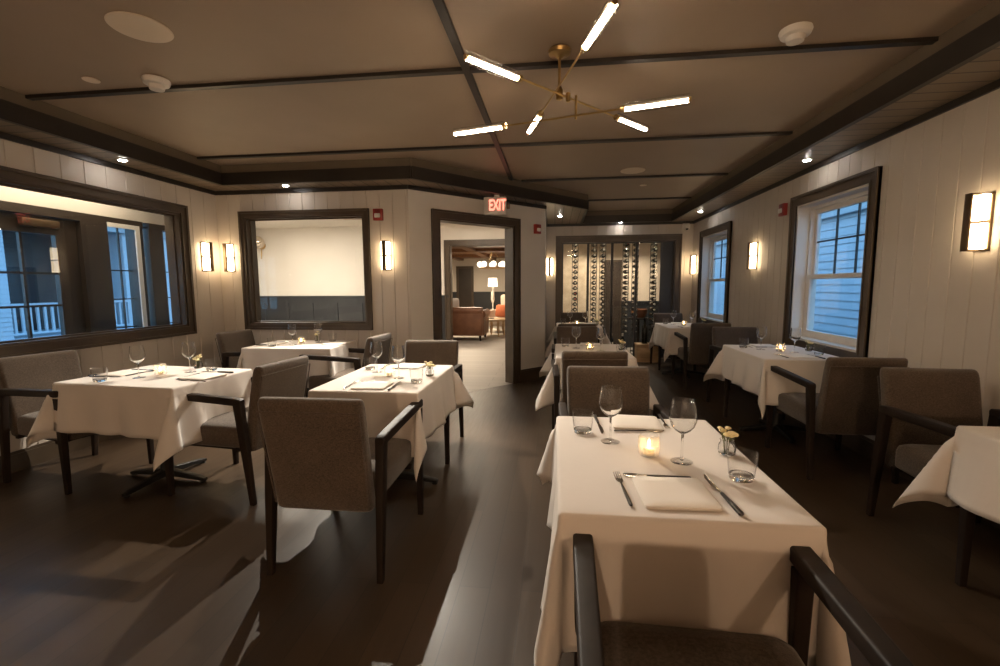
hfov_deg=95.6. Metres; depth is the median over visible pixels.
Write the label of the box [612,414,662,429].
folded napkin
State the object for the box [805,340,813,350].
flower vase
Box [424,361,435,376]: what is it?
flower vase
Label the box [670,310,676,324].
wine glass
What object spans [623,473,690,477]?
spoon
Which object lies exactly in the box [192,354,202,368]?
flower vase
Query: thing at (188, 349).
bowl
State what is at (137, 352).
bowl
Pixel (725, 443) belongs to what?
jar
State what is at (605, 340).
tablecloth
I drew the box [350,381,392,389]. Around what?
folded napkin
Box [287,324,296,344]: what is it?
wine glass
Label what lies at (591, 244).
rack
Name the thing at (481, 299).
trim
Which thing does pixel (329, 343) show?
folded napkin
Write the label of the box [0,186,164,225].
wall
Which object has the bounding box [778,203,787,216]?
fire alarm
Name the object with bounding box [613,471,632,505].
fork
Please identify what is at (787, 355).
folded napkin
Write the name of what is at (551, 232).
wall
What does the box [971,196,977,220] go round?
diffuser
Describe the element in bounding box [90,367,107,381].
water tumbler
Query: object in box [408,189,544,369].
wall
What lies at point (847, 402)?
dining chair
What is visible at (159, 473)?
dining table
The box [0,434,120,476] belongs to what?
baseboard
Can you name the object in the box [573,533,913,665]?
dining chair
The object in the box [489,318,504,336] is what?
coffee table
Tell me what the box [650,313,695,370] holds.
dining chair
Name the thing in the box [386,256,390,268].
diffuser
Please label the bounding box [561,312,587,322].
dining chair
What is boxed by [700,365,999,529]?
baseboard
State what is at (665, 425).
fork
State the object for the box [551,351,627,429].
dining chair
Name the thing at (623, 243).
rack
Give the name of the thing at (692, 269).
wall sconce
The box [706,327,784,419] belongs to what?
dining chair
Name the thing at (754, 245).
diffuser
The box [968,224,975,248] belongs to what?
diffuser
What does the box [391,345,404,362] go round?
bowl
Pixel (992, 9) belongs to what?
trim
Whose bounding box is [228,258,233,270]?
diffuser
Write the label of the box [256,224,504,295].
wall
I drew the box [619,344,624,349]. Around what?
jar
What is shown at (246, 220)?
window
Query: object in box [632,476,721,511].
folded napkin
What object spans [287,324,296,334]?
bowl
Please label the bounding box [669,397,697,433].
bowl
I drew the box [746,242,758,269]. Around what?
wall sconce
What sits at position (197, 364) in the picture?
jar
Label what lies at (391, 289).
wall
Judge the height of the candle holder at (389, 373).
0.075 m
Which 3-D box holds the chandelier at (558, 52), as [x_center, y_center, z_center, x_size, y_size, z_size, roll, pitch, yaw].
[0.334,-1.390,2.483,1.345,0.385,1.460,0,6,7]
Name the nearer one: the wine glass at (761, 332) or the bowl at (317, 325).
the wine glass at (761, 332)
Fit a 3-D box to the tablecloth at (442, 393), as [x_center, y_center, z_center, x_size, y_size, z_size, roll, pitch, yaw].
[-0.734,0.525,3.176,0.966,0.478,1.330,0,6,7]
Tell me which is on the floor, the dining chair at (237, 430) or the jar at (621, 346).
the dining chair at (237, 430)
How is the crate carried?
on the floor
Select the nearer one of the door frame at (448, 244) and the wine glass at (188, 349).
the wine glass at (188, 349)
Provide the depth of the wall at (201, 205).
4.59 m
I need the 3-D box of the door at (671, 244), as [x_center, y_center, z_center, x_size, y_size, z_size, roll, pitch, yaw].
[2.168,-0.666,8.456,2.250,2.270,0.186,0,6,7]
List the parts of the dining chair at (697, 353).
leg, armrest, seat, leg, backrest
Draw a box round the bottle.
[641,318,647,343]
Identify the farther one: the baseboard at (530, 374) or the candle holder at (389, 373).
the baseboard at (530, 374)
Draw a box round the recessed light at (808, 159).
[801,158,812,161]
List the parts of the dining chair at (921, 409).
leg, armrest, seat, seat rail, backrest, leg, leg, armrest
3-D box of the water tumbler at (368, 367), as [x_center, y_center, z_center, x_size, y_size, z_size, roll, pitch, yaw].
[-0.958,0.223,3.340,0.087,0.091,0.087,0,6,7]
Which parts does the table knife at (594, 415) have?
handle, blade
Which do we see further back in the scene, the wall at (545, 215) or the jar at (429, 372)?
the wall at (545, 215)
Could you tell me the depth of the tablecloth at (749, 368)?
3.83 m
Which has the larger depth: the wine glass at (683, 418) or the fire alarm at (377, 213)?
the fire alarm at (377, 213)
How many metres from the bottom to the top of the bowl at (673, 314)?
0.118 m
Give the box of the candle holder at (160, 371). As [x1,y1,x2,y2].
[154,366,166,375]
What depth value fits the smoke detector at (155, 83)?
2.86 m
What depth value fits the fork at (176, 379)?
2.96 m
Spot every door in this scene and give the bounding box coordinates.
[0,200,116,337]
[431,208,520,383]
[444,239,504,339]
[456,266,473,306]
[555,234,682,358]
[603,260,621,343]
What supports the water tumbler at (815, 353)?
on the tablecloth at (749, 368)
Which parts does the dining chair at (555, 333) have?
backrest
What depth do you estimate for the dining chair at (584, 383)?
2.67 m
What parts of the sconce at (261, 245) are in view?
globe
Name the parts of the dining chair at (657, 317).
leg, leg, backrest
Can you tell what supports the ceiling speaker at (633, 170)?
attached to the ceiling at (47, 46)
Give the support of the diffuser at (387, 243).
attached to the wall sconce at (385, 245)
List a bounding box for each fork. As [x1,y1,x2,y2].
[176,379,205,381]
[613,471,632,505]
[658,414,670,428]
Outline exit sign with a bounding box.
[484,195,509,214]
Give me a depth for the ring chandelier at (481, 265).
12.43 m
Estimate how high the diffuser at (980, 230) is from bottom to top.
0.147 m
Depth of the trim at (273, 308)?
10.84 m
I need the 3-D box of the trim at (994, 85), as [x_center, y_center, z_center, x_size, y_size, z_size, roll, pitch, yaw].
[-0.409,-1.418,2.949,6.470,0.045,11.220,0,6,7]
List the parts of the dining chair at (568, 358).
leg, armrest, leg, seat, backrest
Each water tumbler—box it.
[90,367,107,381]
[204,363,217,370]
[365,363,375,369]
[409,368,422,382]
[572,410,593,434]
[727,449,758,483]
[813,344,825,354]
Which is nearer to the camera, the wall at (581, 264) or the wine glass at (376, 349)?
the wine glass at (376, 349)
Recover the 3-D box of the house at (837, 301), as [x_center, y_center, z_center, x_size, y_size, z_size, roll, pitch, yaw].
[8.091,-2.040,7.421,4.720,6.050,15.400,0,6,7]
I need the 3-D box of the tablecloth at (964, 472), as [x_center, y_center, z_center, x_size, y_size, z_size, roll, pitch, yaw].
[2.211,0.690,1.472,0.877,0.488,1.251,0,6,7]
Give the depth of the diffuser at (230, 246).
5.36 m
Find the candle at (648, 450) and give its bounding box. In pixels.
[643,446,653,455]
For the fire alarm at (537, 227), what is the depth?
6.33 m
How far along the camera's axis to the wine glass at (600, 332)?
4.16 m
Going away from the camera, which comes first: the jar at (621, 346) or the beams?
the jar at (621, 346)
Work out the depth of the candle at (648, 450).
1.61 m
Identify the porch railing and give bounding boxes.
[10,300,129,335]
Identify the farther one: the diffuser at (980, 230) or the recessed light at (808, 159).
the recessed light at (808, 159)
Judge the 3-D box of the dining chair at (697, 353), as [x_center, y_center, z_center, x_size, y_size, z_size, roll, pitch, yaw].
[2.726,0.274,6.140,0.596,0.874,0.746,0,6,7]
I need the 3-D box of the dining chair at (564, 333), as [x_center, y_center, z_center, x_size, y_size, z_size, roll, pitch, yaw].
[0.879,0.393,5.101,0.596,0.874,0.746,0,6,7]
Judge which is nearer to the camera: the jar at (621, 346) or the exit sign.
the jar at (621, 346)
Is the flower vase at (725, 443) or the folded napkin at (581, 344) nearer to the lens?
the flower vase at (725, 443)
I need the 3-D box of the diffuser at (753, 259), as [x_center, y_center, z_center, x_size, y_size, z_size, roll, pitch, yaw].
[3.123,-0.868,5.580,0.038,0.147,0.046,0,6,7]
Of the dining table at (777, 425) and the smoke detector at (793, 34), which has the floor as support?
the dining table at (777, 425)
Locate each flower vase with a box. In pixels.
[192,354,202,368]
[314,333,319,340]
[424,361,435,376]
[618,339,625,349]
[717,426,738,455]
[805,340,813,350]
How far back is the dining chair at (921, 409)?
2.54 m
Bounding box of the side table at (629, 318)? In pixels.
[628,317,648,351]
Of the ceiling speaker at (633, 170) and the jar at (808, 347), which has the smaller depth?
the jar at (808, 347)
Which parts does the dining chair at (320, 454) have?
leg, backrest, leg, seat, armrest, seat rail, leg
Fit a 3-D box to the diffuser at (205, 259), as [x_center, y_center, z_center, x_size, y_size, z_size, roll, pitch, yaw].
[-3.366,-0.789,5.184,0.038,0.147,0.046,0,6,7]
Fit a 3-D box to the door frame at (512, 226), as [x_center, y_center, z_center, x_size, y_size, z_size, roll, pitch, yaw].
[-0.316,-0.381,5.903,1.382,2.260,0.222,-5,8,-39]
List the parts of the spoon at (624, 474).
handle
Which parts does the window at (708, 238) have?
sash, sash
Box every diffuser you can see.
[201,243,207,255]
[203,257,208,270]
[228,244,232,256]
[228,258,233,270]
[385,242,389,254]
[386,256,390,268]
[751,256,755,268]
[752,243,756,254]
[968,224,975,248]
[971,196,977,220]
[973,223,988,248]
[976,193,991,220]
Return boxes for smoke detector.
[141,74,170,92]
[778,21,813,45]
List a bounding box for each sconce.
[200,242,213,271]
[222,243,234,271]
[256,236,265,258]
[381,240,390,269]
[547,258,552,275]
[689,255,696,273]
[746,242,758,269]
[960,191,995,251]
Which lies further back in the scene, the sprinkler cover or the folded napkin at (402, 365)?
the folded napkin at (402, 365)
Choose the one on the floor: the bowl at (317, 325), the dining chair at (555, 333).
the dining chair at (555, 333)
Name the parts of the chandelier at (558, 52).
stem, rod, rod, rod, drop stem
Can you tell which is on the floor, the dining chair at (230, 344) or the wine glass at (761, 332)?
the dining chair at (230, 344)
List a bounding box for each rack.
[571,244,578,311]
[590,244,596,321]
[598,245,605,327]
[621,243,629,349]
[630,243,638,354]
[648,244,657,342]
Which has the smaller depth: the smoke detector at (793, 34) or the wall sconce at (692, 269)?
the smoke detector at (793, 34)
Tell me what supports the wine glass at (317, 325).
on the tablecloth at (251, 357)
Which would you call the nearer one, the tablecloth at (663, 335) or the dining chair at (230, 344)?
the dining chair at (230, 344)
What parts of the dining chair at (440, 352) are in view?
backrest, leg, armrest, leg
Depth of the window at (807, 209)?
4.27 m
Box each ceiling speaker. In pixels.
[104,11,173,42]
[620,167,644,173]
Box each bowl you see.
[128,345,144,362]
[181,342,195,357]
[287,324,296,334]
[314,322,321,332]
[370,341,382,357]
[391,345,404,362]
[572,326,580,337]
[582,311,587,318]
[596,327,605,339]
[599,385,622,416]
[623,473,646,476]
[631,309,646,317]
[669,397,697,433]
[670,310,676,317]
[689,311,695,318]
[756,326,766,338]
[789,328,800,340]
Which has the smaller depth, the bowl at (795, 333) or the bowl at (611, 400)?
the bowl at (611, 400)
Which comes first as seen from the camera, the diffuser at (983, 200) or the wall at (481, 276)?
the diffuser at (983, 200)
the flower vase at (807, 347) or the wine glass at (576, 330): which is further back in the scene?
the wine glass at (576, 330)
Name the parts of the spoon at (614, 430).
handle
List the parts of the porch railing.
rail, rail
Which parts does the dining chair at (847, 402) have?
leg, seat rail, armrest, seat, leg, leg, backrest, leg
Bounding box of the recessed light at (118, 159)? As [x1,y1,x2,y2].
[116,158,128,161]
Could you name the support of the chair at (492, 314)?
on the floor
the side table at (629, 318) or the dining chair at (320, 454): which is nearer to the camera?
the dining chair at (320, 454)
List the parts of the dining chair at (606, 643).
leg, armrest, seat, leg, armrest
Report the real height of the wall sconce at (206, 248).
0.332 m
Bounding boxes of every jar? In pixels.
[193,361,202,368]
[425,368,433,376]
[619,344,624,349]
[718,437,735,455]
[805,345,812,350]
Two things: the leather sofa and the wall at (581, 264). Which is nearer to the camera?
the wall at (581, 264)
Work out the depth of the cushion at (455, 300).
11.49 m
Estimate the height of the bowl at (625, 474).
0.006 m
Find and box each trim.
[0,0,999,215]
[0,79,999,226]
[260,295,448,339]
[453,292,504,309]
[602,301,658,347]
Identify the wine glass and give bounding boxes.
[128,345,144,378]
[181,342,195,372]
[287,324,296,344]
[314,322,321,342]
[370,341,382,372]
[391,345,404,378]
[567,310,572,317]
[572,326,580,347]
[582,311,587,323]
[596,327,605,350]
[599,385,622,444]
[669,397,697,465]
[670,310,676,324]
[689,311,695,325]
[756,326,766,349]
[789,328,800,352]
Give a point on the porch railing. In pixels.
(22, 316)
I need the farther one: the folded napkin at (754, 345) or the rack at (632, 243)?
the rack at (632, 243)
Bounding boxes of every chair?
[0,350,154,494]
[164,355,309,505]
[215,329,309,389]
[256,397,423,583]
[299,333,392,397]
[399,340,463,463]
[489,294,504,332]
[551,326,597,358]
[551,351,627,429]
[554,324,599,343]
[558,366,669,418]
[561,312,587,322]
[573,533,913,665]
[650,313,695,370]
[671,323,730,389]
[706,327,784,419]
[765,357,909,483]
[866,367,999,586]
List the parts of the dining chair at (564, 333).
armrest, backrest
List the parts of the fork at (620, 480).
handle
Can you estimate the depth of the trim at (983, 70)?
3.75 m
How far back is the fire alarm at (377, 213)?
5.11 m
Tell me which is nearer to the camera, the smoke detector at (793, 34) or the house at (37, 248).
the smoke detector at (793, 34)
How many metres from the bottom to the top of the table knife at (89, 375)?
0.010 m
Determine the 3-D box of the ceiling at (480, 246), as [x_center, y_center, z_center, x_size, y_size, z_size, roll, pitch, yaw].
[-1.538,-2.455,13.543,5.700,0.100,6.110,0,6,7]
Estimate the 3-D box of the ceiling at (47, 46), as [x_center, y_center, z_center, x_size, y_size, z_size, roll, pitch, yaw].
[-0.410,-1.677,2.922,6.770,0.143,11.520,0,6,7]
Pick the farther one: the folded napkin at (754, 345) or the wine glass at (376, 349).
the folded napkin at (754, 345)
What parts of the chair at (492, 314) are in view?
armrest, seat, backrest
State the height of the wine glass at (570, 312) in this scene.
0.218 m
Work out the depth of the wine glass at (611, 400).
1.72 m
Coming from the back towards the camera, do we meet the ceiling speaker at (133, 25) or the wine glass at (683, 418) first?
the ceiling speaker at (133, 25)
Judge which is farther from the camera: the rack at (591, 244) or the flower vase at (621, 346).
the rack at (591, 244)
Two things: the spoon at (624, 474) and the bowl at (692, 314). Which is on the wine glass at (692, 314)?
the bowl at (692, 314)
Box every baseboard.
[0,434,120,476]
[521,366,544,382]
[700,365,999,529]
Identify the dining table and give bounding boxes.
[122,456,207,497]
[397,471,437,484]
[661,359,704,378]
[739,406,805,442]
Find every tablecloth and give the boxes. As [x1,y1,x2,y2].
[26,365,252,471]
[237,340,358,387]
[308,364,473,480]
[534,416,850,665]
[535,344,658,410]
[545,323,610,357]
[649,323,691,361]
[703,345,836,418]
[892,426,999,523]
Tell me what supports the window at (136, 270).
in the wall at (9, 194)
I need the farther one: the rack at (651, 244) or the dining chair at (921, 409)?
the rack at (651, 244)
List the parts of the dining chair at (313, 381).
armrest, seat, armrest, leg, backrest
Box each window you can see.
[0,165,196,357]
[105,216,150,328]
[142,223,171,325]
[237,208,372,329]
[696,221,731,322]
[782,166,882,356]
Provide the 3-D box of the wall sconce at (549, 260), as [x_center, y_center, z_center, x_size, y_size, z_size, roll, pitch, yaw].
[0.926,-1.235,8.438,0.104,0.332,0.100,0,6,7]
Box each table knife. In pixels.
[89,375,113,376]
[201,371,233,372]
[593,414,603,433]
[704,474,743,515]
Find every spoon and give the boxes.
[614,430,663,431]
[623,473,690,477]
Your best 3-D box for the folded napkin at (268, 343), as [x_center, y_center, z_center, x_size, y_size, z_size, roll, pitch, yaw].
[-2.443,0.110,4.899,0.200,0.010,0.205,0,6,3]
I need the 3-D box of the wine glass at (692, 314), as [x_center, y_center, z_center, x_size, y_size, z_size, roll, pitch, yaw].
[2.865,-0.218,6.753,0.090,0.218,0.090,0,6,7]
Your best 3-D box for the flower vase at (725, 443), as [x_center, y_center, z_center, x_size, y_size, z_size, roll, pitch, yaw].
[0.819,0.385,1.629,0.068,0.103,0.076,3,7,29]
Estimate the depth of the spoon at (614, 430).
1.89 m
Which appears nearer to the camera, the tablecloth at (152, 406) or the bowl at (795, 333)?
the tablecloth at (152, 406)
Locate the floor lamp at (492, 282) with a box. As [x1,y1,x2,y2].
[488,278,497,329]
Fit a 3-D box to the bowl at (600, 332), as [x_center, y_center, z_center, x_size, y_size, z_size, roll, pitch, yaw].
[0.932,0.010,4.187,0.090,0.118,0.090,0,6,7]
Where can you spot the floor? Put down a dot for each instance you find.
(92, 575)
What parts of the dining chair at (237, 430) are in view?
leg, seat rail, armrest, seat, leg, leg, backrest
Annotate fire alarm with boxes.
[373,208,382,220]
[534,224,540,233]
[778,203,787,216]
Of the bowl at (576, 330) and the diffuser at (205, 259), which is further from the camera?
the diffuser at (205, 259)
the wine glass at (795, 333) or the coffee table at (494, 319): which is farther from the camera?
the coffee table at (494, 319)
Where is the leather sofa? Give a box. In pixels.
[453,307,490,340]
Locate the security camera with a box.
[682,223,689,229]
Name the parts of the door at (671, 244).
bar handle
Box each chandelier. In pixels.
[452,0,690,137]
[477,252,504,268]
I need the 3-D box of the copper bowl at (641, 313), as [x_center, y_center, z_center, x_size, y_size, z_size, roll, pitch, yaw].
[2.845,-0.403,9.286,0.340,0.178,0.340,0,6,7]
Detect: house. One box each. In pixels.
[0,227,172,340]
[713,202,866,337]
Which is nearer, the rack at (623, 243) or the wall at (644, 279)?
the rack at (623, 243)
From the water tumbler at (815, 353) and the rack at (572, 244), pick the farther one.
the rack at (572, 244)
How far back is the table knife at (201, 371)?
3.24 m
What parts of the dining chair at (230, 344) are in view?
leg, armrest, backrest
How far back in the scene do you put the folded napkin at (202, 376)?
3.07 m
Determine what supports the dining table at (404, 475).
on the floor
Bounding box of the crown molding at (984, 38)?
[0,14,999,222]
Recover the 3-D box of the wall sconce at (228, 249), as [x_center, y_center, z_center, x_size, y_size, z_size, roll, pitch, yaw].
[-3.229,-0.892,5.378,0.104,0.332,0.100,0,6,7]
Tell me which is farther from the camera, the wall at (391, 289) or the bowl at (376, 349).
the wall at (391, 289)
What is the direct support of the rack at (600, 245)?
on the floor
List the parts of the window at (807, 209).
sash, sash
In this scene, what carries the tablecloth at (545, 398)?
on the dining table
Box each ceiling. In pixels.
[0,0,993,219]
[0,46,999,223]
[255,219,450,228]
[452,246,504,258]
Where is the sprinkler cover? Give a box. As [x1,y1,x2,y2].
[81,76,100,83]
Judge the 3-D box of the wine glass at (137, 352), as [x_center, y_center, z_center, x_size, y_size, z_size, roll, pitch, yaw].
[-2.458,0.196,3.075,0.090,0.218,0.090,1,6,12]
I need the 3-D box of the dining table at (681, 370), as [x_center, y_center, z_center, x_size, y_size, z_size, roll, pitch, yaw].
[2.782,0.263,6.862,0.640,0.745,0.900,0,6,7]
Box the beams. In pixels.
[452,247,504,260]
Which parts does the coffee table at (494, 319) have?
leg, leg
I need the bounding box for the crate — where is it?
[634,342,657,361]
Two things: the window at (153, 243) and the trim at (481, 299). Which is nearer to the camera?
the window at (153, 243)
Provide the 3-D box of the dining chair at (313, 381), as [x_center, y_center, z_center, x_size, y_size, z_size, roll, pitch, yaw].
[-1.547,0.450,4.686,0.746,0.874,0.596,1,6,10]
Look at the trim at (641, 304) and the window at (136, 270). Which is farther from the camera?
the trim at (641, 304)
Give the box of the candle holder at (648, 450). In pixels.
[638,436,660,457]
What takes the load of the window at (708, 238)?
in the wall at (935, 304)
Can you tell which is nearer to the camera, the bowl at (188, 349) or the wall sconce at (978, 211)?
the wall sconce at (978, 211)
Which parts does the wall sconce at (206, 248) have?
plate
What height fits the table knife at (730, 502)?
0.010 m
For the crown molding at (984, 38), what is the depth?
4.00 m
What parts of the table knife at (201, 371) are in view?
handle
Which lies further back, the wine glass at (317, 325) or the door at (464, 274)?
the door at (464, 274)
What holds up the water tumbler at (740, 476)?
on the tablecloth at (724, 570)
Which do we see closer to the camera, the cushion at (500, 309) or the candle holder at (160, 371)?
the candle holder at (160, 371)
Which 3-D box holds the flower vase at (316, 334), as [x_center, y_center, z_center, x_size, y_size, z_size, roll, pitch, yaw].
[-2.067,0.038,5.124,0.076,0.103,0.068,3,7,27]
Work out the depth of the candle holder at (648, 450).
1.61 m
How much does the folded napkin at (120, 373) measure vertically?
0.010 m
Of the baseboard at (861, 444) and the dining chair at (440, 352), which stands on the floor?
the dining chair at (440, 352)
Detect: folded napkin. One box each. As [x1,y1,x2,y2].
[98,370,146,376]
[179,372,226,379]
[262,342,286,344]
[321,342,347,344]
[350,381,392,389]
[392,363,425,368]
[580,343,599,345]
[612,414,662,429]
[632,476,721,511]
[749,344,777,347]
[781,354,818,358]
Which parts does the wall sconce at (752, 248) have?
plate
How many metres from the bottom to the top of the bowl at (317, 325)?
0.118 m
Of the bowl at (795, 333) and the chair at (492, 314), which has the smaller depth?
the bowl at (795, 333)
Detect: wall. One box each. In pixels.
[0,138,223,455]
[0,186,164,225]
[215,189,411,367]
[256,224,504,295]
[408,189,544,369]
[452,258,504,291]
[544,215,545,362]
[546,224,693,349]
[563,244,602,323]
[602,243,660,300]
[690,88,999,440]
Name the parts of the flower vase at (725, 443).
flower, flower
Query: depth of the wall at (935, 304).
3.09 m
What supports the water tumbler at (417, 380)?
on the tablecloth at (442, 393)
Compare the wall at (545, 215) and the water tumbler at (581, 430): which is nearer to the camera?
the water tumbler at (581, 430)
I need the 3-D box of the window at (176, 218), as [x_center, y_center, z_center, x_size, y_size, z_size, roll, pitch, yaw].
[-3.704,-0.500,3.211,0.196,1.393,3.645,0,6,7]
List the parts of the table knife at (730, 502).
blade, handle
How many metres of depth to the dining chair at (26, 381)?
3.20 m
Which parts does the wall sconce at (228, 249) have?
plate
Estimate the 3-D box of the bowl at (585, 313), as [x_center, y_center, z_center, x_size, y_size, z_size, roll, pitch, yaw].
[1.299,-0.274,6.896,0.090,0.118,0.090,0,6,7]
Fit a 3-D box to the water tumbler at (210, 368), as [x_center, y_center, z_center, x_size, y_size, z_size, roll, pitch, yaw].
[-2.128,0.230,3.341,0.087,0.091,0.087,1,6,12]
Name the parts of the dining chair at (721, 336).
leg, armrest, leg, backrest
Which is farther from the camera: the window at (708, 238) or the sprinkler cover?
the window at (708, 238)
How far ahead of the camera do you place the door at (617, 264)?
9.80 m
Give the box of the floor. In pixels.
[0,326,999,665]
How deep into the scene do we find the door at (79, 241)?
4.43 m
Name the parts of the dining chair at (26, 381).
leg, armrest, backrest, seat rail, seat, leg, leg, leg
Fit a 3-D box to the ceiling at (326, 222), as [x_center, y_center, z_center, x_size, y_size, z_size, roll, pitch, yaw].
[-3.295,-2.260,7.992,8.130,0.100,5.030,0,6,7]
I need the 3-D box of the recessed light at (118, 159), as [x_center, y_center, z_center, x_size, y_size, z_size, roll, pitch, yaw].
[-3.338,-1.526,4.008,0.092,0.014,0.092,0,6,7]
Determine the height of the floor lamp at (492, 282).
1.600 m
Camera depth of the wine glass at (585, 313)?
6.86 m
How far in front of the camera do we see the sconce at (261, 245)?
10.63 m
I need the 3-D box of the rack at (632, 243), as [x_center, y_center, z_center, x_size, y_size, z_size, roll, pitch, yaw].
[2.619,-0.790,8.806,0.150,2.440,0.183,0,6,7]
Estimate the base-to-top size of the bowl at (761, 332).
0.118 m
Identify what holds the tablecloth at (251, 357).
on the dining table
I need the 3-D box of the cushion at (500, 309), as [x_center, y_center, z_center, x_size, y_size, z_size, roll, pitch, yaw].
[0.058,-0.638,13.090,0.400,0.359,0.214,4,7,35]
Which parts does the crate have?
lid, panel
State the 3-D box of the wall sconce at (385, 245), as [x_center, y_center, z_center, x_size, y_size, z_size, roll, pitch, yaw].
[-1.302,-0.880,5.148,0.104,0.332,0.100,0,6,7]
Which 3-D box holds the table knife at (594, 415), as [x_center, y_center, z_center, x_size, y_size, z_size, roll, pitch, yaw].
[0.432,0.396,1.982,0.018,0.010,0.265,0,6,5]
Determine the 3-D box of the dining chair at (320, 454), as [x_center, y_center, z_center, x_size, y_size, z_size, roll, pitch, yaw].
[-0.791,0.686,2.369,0.596,0.874,0.746,0,6,7]
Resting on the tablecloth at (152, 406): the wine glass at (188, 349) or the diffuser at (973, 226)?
the wine glass at (188, 349)
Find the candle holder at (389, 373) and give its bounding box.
[383,365,394,376]
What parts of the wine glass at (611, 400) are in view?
stem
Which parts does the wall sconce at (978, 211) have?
plate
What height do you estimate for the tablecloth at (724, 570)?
0.482 m
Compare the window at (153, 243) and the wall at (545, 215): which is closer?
the window at (153, 243)
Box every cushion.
[453,298,458,306]
[495,305,504,316]
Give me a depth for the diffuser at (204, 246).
5.15 m
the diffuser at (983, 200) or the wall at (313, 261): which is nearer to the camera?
the diffuser at (983, 200)
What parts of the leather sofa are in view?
backrest, armrest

